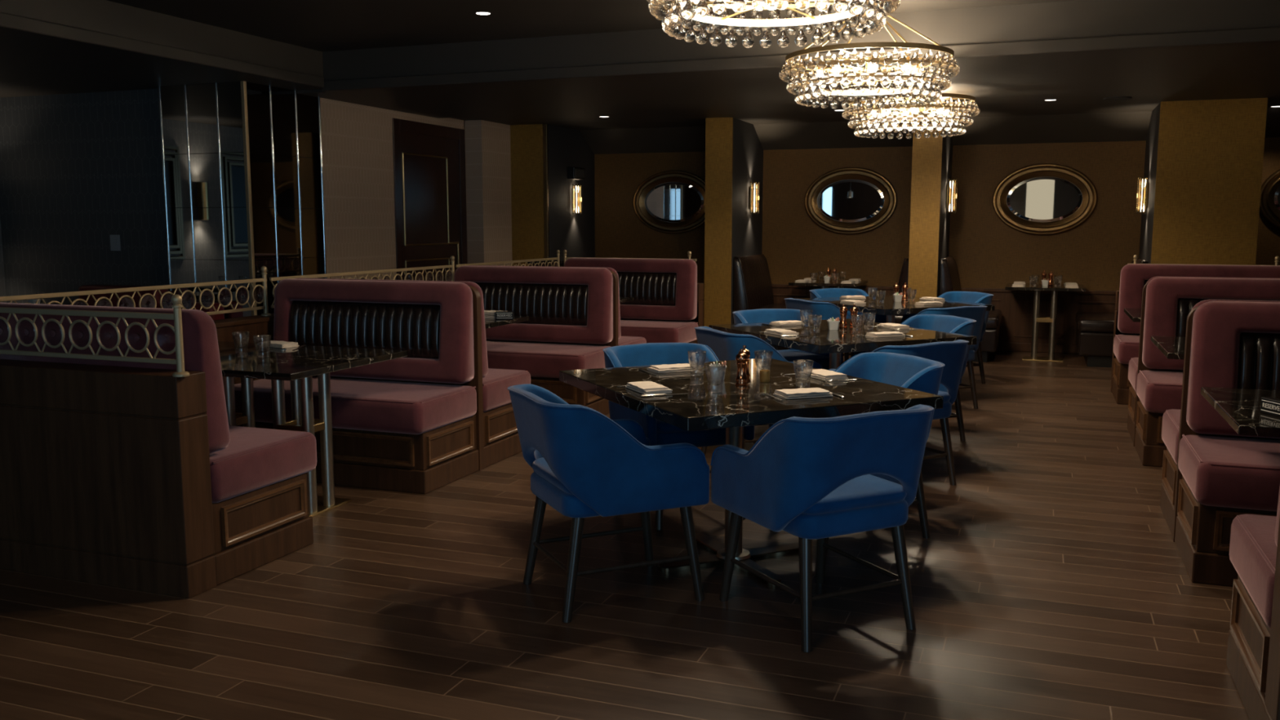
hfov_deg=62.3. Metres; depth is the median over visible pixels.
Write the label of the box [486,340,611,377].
seat cushion
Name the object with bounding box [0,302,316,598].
booth
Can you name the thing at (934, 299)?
napkin
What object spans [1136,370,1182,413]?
seat cushion
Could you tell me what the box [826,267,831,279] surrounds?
pepper mill
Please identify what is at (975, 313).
armchair
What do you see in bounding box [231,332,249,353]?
tumbler
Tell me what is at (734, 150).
wall pillar
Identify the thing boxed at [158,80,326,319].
column
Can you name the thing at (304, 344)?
table knife
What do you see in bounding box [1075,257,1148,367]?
banquette
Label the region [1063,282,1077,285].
napkin
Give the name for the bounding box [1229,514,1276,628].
seat cushion
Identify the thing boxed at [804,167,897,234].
oval mirror
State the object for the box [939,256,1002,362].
banquette
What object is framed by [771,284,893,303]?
trim
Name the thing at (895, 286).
pepper mill
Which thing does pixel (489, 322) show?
table
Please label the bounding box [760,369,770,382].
cup
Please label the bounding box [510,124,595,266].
wall pillar
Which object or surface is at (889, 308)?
dining table
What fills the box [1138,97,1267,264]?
wall pillar
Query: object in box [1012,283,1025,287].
napkin
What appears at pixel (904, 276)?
banquette
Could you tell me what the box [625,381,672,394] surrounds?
napkin
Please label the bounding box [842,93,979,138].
chandelier
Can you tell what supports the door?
in the wall at (357, 156)
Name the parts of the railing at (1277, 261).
post, rail, post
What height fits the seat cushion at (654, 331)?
0.180 m
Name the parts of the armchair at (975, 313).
backrest, seat, leg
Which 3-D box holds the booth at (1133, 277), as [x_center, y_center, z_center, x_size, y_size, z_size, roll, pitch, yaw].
[4.566,-0.203,8.458,1.392,1.095,0.815,3,8,20]
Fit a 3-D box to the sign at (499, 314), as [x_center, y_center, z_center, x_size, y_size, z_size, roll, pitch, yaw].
[-0.945,-0.311,7.384,0.124,0.055,0.033,0,7,-1]
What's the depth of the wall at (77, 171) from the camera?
9.39 m
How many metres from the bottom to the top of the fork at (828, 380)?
0.009 m
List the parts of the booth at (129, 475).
panel, backrest, seat, panel molding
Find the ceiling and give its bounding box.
[0,0,1279,154]
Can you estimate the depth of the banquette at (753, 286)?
11.95 m
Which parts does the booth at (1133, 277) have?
seat, panel molding, panel, backrest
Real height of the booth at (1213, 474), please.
1.095 m
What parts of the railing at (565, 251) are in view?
post, rail, post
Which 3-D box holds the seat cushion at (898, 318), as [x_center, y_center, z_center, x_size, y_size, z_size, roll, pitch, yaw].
[2.746,-0.493,11.779,0.595,0.130,1.080,3,8,20]
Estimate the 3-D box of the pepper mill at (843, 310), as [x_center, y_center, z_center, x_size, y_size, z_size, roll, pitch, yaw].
[1.327,-0.286,6.902,0.054,0.158,0.054,0,7,3]
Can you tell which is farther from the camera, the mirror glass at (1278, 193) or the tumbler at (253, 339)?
the mirror glass at (1278, 193)
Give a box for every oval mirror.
[632,170,705,233]
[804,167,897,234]
[992,163,1097,235]
[1259,168,1279,228]
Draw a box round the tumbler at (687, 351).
[687,351,706,375]
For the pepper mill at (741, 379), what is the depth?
4.44 m
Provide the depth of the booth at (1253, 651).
3.07 m
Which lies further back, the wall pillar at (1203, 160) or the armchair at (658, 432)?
the wall pillar at (1203, 160)
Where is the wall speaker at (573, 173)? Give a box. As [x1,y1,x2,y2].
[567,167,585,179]
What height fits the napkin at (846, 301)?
0.026 m
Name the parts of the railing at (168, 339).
rail, rail, post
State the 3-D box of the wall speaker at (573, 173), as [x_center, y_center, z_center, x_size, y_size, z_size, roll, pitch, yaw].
[-0.770,-2.265,12.850,0.094,0.140,0.340,3,8,20]
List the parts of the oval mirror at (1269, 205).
frame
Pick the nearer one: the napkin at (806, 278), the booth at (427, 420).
the booth at (427, 420)
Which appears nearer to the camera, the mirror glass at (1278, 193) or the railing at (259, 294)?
the railing at (259, 294)
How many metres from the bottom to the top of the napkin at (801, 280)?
0.026 m
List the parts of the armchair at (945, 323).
backrest, leg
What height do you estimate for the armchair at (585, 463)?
0.815 m
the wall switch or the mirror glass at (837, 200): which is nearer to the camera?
the wall switch
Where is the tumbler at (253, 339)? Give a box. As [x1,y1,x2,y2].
[253,338,271,357]
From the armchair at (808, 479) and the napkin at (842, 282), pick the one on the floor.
the armchair at (808, 479)
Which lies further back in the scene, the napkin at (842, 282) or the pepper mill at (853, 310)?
the napkin at (842, 282)
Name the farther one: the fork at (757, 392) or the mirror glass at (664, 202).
the mirror glass at (664, 202)
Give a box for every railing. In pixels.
[0,266,271,315]
[0,294,189,377]
[269,255,454,307]
[455,249,559,267]
[563,249,696,263]
[1127,254,1279,265]
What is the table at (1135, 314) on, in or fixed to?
on the floor
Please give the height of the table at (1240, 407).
0.765 m
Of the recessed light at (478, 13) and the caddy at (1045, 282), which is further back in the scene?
the caddy at (1045, 282)
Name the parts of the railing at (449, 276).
rail, post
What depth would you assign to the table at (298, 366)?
5.29 m
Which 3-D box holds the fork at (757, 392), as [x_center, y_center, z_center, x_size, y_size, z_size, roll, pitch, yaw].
[0.515,0.141,4.165,0.025,0.009,0.195,-3,8,-20]
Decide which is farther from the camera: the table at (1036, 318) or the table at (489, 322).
the table at (1036, 318)
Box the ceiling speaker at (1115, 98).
[1103,96,1132,100]
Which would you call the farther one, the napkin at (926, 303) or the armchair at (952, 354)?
the napkin at (926, 303)
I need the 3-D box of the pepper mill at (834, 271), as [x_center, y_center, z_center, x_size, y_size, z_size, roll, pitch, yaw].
[2.226,-0.978,12.107,0.054,0.158,0.054,3,8,20]
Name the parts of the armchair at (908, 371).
backrest, leg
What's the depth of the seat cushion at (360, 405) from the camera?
5.77 m
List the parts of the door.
handle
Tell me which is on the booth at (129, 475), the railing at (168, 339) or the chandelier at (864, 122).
the railing at (168, 339)
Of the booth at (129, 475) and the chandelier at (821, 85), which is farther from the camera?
the chandelier at (821, 85)
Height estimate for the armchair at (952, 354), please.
0.815 m
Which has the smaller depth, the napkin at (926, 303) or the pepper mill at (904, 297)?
the napkin at (926, 303)
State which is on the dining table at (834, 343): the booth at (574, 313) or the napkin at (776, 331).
the napkin at (776, 331)
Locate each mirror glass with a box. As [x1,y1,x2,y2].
[646,184,701,220]
[819,182,881,219]
[1009,179,1079,219]
[1277,191,1279,205]
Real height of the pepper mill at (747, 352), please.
0.158 m
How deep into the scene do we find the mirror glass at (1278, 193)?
10.85 m
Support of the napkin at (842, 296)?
on the dining table at (889, 308)
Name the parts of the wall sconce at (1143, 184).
rod, rod, rod, rod, bulb, rod, rod, plate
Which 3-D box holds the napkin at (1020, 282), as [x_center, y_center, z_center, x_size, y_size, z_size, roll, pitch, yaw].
[4.151,-0.842,11.566,0.123,0.026,0.206,3,8,20]
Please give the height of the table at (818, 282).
0.770 m
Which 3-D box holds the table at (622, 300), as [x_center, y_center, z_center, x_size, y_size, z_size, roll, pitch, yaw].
[-0.653,-0.159,9.405,0.940,0.765,0.900,3,8,20]
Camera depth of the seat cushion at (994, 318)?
10.90 m
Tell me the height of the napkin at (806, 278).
0.026 m
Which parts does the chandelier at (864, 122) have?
hanging rod, frame, hanging rod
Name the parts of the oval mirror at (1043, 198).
frame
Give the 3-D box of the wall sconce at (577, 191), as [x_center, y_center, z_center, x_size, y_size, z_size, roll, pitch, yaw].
[-0.759,-1.960,12.907,0.103,0.370,0.177,3,8,20]
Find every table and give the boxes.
[217,341,407,516]
[484,315,528,328]
[559,358,943,584]
[619,297,633,302]
[708,318,977,369]
[788,279,867,288]
[800,295,995,323]
[1004,283,1085,361]
[1124,307,1141,322]
[1151,335,1185,359]
[1200,386,1279,437]
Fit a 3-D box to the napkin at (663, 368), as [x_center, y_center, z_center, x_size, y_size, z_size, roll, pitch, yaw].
[0.150,0.037,4.920,0.206,0.026,0.123,-3,8,-25]
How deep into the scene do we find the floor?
3.85 m
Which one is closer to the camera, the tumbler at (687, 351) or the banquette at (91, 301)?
the tumbler at (687, 351)
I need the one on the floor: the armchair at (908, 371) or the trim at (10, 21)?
the armchair at (908, 371)
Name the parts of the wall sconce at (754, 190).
rod, plate, rod, bulb, rod, rod, rod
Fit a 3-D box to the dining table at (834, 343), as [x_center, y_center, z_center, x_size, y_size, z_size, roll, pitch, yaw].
[1.255,0.182,6.830,1.140,0.750,1.320,-3,8,-24]
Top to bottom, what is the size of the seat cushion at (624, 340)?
0.180 m
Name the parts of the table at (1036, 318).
leg, plate, leg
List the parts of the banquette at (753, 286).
backrest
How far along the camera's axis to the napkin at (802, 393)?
4.16 m
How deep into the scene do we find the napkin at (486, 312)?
7.42 m
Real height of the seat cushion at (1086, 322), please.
0.130 m
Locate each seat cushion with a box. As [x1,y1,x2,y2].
[209,425,316,502]
[234,376,476,434]
[482,368,530,412]
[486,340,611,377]
[532,457,572,493]
[617,336,646,345]
[620,319,697,342]
[655,418,686,432]
[754,303,786,309]
[776,349,829,365]
[802,474,906,514]
[894,315,902,324]
[937,391,951,402]
[986,309,1002,328]
[1075,311,1115,333]
[1113,334,1139,364]
[1128,357,1137,391]
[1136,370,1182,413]
[1161,408,1180,464]
[1177,435,1279,511]
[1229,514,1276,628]
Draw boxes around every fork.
[757,391,783,400]
[819,378,857,382]
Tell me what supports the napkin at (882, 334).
on the dining table at (834, 343)
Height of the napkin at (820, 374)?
0.026 m
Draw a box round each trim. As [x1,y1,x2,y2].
[0,12,1279,91]
[697,282,704,323]
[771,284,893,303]
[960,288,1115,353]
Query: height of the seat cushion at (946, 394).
0.076 m
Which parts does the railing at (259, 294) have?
rail, rail, post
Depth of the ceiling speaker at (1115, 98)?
9.61 m
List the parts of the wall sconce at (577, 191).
rod, rod, plate, bulb, rod, rod, rod, rod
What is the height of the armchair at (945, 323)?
0.815 m
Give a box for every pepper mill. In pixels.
[734,348,747,386]
[738,345,750,382]
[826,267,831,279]
[831,267,836,281]
[839,304,847,328]
[849,304,857,328]
[893,282,899,300]
[902,282,908,300]
[1040,271,1046,285]
[1048,271,1053,285]
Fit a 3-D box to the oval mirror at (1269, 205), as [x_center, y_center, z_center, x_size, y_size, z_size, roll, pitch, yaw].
[6.876,-1.647,10.724,1.080,0.780,0.053,3,8,20]
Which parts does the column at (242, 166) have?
mirror panel, mirror panel, mirror panel, corner trim, mirror panel, mirror panel, mirror panel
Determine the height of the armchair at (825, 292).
0.815 m
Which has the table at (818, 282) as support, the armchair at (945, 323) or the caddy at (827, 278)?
the caddy at (827, 278)
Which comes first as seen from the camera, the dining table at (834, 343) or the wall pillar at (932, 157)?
the dining table at (834, 343)
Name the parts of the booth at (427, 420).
panel molding, leather panel, seat, backrest, divider panel, backrest, panel molding, seat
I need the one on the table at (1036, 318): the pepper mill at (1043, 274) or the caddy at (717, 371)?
the pepper mill at (1043, 274)
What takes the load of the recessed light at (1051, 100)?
in the ceiling
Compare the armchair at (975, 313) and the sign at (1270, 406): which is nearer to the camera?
the sign at (1270, 406)
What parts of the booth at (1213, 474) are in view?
seat, panel molding, seat, panel molding, backrest, backrest, leather panel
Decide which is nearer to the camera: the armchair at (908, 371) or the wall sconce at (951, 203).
the armchair at (908, 371)
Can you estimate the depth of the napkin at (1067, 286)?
10.89 m
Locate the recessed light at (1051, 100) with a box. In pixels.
[1043,98,1057,101]
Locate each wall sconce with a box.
[572,183,582,214]
[749,181,759,213]
[946,178,957,213]
[1135,176,1148,213]
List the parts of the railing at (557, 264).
rail, post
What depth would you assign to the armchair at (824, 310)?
8.54 m
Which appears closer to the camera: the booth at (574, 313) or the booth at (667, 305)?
the booth at (574, 313)
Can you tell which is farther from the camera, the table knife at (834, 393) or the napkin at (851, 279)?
the napkin at (851, 279)
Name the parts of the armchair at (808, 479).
leg, leg, leg, backrest, seat, leg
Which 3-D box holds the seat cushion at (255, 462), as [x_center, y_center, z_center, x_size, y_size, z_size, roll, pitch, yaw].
[-2.200,0.417,4.696,1.382,0.180,0.660,3,8,20]
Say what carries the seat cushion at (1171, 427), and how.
on the booth at (1213, 474)
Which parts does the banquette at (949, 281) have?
backrest, seat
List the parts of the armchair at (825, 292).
leg, backrest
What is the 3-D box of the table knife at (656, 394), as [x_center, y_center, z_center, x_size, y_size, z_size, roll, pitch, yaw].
[0.099,0.136,4.218,0.213,0.008,0.020,-3,8,-24]
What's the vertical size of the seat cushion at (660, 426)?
0.076 m
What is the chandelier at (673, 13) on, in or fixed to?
hanging from the ceiling
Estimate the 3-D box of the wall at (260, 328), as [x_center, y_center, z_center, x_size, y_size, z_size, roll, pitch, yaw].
[-1.936,0.023,7.620,0.170,0.862,6.680,3,8,20]
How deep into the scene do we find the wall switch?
9.30 m
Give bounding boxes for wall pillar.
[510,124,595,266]
[703,117,763,327]
[907,110,952,297]
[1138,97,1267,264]
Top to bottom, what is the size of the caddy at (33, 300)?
0.080 m
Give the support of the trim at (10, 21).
attached to the ceiling
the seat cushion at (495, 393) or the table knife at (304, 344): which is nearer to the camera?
the table knife at (304, 344)
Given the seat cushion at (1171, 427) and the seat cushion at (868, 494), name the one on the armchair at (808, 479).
the seat cushion at (868, 494)
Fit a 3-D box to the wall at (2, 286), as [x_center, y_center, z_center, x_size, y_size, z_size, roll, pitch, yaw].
[-7.589,-0.564,5.534,0.120,2.560,9.470,3,8,20]
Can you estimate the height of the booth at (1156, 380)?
1.095 m
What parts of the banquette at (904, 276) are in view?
backrest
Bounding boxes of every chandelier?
[646,0,900,48]
[779,2,959,109]
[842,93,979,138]
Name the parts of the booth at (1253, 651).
seat, panel molding, panel, backrest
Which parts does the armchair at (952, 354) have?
backrest, seat, leg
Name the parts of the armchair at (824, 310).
backrest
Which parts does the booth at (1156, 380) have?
seat, panel molding, panel molding, seat, divider panel, backrest, backrest, leather panel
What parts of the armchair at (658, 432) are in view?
leg, backrest, seat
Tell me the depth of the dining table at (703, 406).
4.34 m
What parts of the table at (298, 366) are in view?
leg, leg, leg, leg, leg, leg, plate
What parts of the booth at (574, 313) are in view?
leather panel, backrest, divider panel, backrest, panel molding, seat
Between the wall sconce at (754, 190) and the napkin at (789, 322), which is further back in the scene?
the wall sconce at (754, 190)
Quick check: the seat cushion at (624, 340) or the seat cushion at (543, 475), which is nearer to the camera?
the seat cushion at (543, 475)
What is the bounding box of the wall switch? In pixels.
[109,235,120,250]
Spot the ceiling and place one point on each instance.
(326, 39)
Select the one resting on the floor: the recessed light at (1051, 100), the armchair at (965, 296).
the armchair at (965, 296)
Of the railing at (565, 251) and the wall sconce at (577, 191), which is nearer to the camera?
the railing at (565, 251)
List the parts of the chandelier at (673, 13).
frame, bulb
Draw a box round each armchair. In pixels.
[507,383,709,622]
[602,342,754,529]
[693,326,822,455]
[710,404,933,652]
[732,308,843,369]
[768,351,945,551]
[784,297,850,363]
[808,288,886,363]
[828,339,968,485]
[851,314,976,441]
[900,291,993,383]
[915,305,987,408]
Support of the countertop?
on the floor
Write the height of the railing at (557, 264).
0.306 m
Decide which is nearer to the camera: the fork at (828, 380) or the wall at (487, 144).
the fork at (828, 380)
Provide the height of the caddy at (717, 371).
0.080 m
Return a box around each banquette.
[78,284,224,319]
[733,254,788,350]
[894,257,908,324]
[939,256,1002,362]
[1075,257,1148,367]
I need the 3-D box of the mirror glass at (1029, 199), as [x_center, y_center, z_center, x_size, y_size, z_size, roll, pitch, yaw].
[4.446,-1.766,11.641,0.720,0.438,0.010,3,8,20]
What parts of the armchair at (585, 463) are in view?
leg, seat, leg, backrest, leg, leg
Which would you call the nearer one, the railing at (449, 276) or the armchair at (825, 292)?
the railing at (449, 276)
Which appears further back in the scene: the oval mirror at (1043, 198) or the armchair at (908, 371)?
the oval mirror at (1043, 198)
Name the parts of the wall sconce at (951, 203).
plate, rod, rod, rod, bulb, rod, rod, rod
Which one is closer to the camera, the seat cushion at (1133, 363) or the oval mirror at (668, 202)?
the seat cushion at (1133, 363)
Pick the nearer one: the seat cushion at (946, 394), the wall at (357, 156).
the seat cushion at (946, 394)
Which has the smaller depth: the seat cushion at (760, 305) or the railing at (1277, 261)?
the railing at (1277, 261)
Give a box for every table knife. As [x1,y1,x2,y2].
[292,344,306,350]
[638,368,656,375]
[640,393,684,396]
[780,334,809,336]
[831,391,844,397]
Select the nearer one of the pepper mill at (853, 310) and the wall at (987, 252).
the pepper mill at (853, 310)
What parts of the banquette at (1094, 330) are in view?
seat, backrest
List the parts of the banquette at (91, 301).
backrest, backrest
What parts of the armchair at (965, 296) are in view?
backrest, leg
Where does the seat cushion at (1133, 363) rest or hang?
on the booth at (1156, 380)
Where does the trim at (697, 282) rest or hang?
attached to the wall at (987, 252)
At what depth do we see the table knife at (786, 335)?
6.42 m
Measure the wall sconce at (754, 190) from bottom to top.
0.370 m
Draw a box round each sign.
[495,311,513,319]
[1260,396,1279,417]
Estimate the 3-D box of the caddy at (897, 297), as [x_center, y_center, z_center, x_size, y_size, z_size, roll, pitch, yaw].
[2.255,-0.550,9.254,0.074,0.080,0.074,0,7,1]
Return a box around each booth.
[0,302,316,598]
[234,277,530,493]
[453,265,646,415]
[564,257,703,343]
[1110,263,1279,404]
[1127,275,1279,466]
[1160,299,1279,586]
[1226,487,1279,719]
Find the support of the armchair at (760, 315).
on the floor
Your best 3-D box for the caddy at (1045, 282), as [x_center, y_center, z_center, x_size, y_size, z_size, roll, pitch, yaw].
[4.288,-0.821,11.195,0.074,0.080,0.074,3,8,20]
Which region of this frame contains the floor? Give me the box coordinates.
[0,350,1249,719]
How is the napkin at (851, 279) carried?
on the table at (818, 282)
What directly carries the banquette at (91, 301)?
on the floor
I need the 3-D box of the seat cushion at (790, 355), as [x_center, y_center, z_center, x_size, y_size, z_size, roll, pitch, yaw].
[1.040,-0.021,7.455,0.464,0.076,0.554,-3,8,-24]
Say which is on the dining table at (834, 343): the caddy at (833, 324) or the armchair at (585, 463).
the caddy at (833, 324)
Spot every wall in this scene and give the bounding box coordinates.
[0,88,172,305]
[0,220,6,302]
[213,313,274,384]
[319,97,467,279]
[464,120,512,266]
[594,137,1279,290]
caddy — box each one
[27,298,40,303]
[709,360,726,380]
[823,275,831,282]
[826,317,839,330]
[893,292,902,302]
[1041,278,1048,286]
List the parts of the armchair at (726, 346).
leg, backrest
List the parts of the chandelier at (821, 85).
hanging rod, bulb, hanging rod, frame, bulb, hanging rod, hanging rod, bulb, hanging rod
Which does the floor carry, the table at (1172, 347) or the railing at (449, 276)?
the table at (1172, 347)
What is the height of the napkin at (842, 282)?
0.026 m
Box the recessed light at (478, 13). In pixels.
[474,11,492,15]
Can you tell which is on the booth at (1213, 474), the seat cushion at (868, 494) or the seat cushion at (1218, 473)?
the seat cushion at (1218, 473)
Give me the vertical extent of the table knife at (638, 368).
0.008 m
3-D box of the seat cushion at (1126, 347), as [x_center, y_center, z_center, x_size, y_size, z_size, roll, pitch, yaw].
[4.534,-0.062,8.404,1.382,0.180,0.660,3,8,20]
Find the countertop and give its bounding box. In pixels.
[526,258,564,266]
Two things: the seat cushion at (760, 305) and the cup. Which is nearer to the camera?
the cup
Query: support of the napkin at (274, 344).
on the table at (298, 366)
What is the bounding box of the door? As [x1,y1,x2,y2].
[391,117,467,280]
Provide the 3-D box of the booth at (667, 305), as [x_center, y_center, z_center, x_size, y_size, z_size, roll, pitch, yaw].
[-0.175,-0.406,10.034,1.392,1.095,0.815,3,8,20]
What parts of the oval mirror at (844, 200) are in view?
frame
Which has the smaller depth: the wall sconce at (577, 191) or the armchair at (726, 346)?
the armchair at (726, 346)
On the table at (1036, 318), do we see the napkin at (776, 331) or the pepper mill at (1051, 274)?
the pepper mill at (1051, 274)
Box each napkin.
[254,340,299,348]
[484,310,496,315]
[484,314,495,319]
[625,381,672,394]
[647,363,697,373]
[764,328,799,335]
[768,320,804,325]
[773,387,833,399]
[795,279,808,282]
[799,368,848,380]
[804,277,816,280]
[840,280,855,283]
[840,295,866,298]
[840,299,866,304]
[848,278,861,281]
[865,331,905,337]
[876,323,910,329]
[914,301,942,305]
[919,297,944,301]
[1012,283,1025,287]
[1013,281,1025,284]
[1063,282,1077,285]
[1065,284,1078,288]
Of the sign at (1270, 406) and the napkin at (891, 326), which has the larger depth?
the napkin at (891, 326)
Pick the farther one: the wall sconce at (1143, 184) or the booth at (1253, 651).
the wall sconce at (1143, 184)

